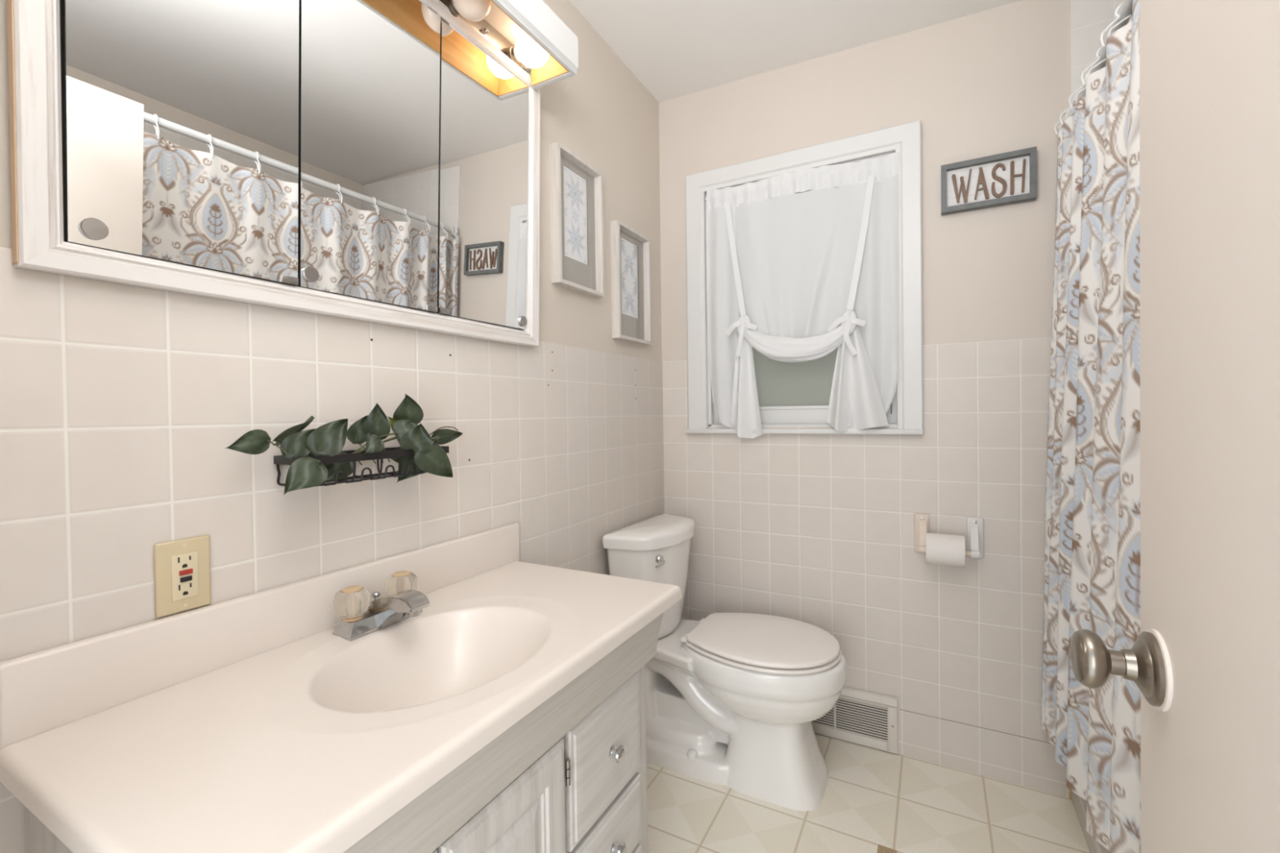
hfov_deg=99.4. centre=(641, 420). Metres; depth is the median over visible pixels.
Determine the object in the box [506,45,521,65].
bulb socket
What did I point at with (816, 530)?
wall
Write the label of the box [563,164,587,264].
print
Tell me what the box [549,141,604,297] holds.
picture frame
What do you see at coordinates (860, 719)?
grille
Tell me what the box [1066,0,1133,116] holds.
curtain rod
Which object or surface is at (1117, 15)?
curtain ring
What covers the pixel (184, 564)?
receptacle
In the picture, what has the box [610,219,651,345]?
picture frame
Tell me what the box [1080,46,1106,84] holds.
curtain ring
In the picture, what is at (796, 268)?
window curtain
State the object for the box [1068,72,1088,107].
curtain ring
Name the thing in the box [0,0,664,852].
wall
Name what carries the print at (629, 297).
attached to the picture frame at (630, 250)
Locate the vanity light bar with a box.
[440,0,577,89]
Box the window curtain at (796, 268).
[705,152,898,438]
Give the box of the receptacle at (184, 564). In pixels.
[170,551,198,601]
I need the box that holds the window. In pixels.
[684,120,923,435]
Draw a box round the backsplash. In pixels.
[0,523,519,750]
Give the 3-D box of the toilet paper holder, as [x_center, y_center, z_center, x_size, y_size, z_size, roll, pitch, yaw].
[0.959,0.368,1.697,0.192,0.126,0.078,0,1,28]
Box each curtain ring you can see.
[1053,106,1073,135]
[1059,92,1080,124]
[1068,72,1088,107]
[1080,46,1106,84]
[1100,3,1132,47]
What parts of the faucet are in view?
tap knob, lift rod, spout, tap knob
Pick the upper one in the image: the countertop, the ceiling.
the ceiling
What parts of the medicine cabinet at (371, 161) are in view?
finger pull, mirror door, frame rail, finger pull, mirror door, frame rail, mirror door, finger pull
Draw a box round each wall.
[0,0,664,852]
[658,0,1132,799]
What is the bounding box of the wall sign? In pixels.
[941,146,1036,215]
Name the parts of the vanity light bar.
light bulb, socket plate, light bulb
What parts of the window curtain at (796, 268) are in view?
panel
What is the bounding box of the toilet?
[602,513,847,811]
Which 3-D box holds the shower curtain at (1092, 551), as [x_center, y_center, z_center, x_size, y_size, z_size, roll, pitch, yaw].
[0.873,0.057,0.916,0.103,1.750,1.480,0,1,27]
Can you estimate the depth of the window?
1.94 m
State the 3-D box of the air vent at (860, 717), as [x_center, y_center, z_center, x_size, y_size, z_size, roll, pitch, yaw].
[0.693,1.019,1.886,0.356,0.186,0.018,0,1,28]
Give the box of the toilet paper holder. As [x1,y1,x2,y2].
[914,513,983,559]
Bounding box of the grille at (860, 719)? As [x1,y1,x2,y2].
[811,697,888,742]
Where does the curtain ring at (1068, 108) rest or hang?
hanging from the curtain rod
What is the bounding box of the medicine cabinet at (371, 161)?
[7,0,540,346]
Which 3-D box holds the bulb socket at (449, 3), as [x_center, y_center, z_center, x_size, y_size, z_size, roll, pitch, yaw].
[-0.417,-0.913,1.198,0.022,0.042,0.042,0,1,28]
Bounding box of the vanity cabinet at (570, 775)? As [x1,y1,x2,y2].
[23,612,663,852]
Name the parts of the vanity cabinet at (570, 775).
panel, door, drawer, frame, drawer, knob, knob, drawer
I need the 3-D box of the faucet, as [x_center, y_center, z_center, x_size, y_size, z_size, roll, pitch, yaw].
[-0.445,0.333,0.972,0.143,0.080,0.158,0,1,28]
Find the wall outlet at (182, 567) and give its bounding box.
[153,534,211,617]
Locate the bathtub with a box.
[1071,791,1110,852]
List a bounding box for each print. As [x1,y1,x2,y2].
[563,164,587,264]
[620,236,638,318]
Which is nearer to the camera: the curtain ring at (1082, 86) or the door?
the door
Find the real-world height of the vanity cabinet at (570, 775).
0.742 m
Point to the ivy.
(329, 438)
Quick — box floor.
[646,733,1089,852]
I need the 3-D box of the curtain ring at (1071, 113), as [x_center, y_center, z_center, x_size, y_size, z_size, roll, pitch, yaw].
[1.217,-0.859,1.538,0.078,0.084,0.005,0,1,28]
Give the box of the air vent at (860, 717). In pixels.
[811,686,897,754]
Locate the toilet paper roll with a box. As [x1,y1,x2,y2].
[925,533,965,567]
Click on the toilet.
(733, 700)
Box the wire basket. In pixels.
[273,445,448,486]
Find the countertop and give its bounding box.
[0,523,682,852]
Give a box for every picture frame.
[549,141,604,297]
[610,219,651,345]
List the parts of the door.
knob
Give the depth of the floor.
1.54 m
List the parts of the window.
pane, sill, sash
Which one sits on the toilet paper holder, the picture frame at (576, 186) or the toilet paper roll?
the toilet paper roll
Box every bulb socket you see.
[442,0,460,17]
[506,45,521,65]
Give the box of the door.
[1070,0,1279,852]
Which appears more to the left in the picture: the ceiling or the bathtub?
the ceiling
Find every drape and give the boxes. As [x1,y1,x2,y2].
[706,203,739,431]
[847,174,898,425]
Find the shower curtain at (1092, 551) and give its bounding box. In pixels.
[1040,0,1141,852]
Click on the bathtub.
(1079, 803)
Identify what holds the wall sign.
attached to the wall at (816, 530)
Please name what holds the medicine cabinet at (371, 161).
attached to the wall at (122, 406)
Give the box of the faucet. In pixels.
[332,570,430,641]
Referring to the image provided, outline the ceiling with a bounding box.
[568,0,1021,102]
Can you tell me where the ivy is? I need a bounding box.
[226,393,462,494]
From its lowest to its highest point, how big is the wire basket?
0.052 m
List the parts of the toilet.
tank lid, tank, flush lever, bowl, seat lid, seat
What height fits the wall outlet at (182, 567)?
0.106 m
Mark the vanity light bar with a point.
(529, 33)
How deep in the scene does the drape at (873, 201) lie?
1.79 m

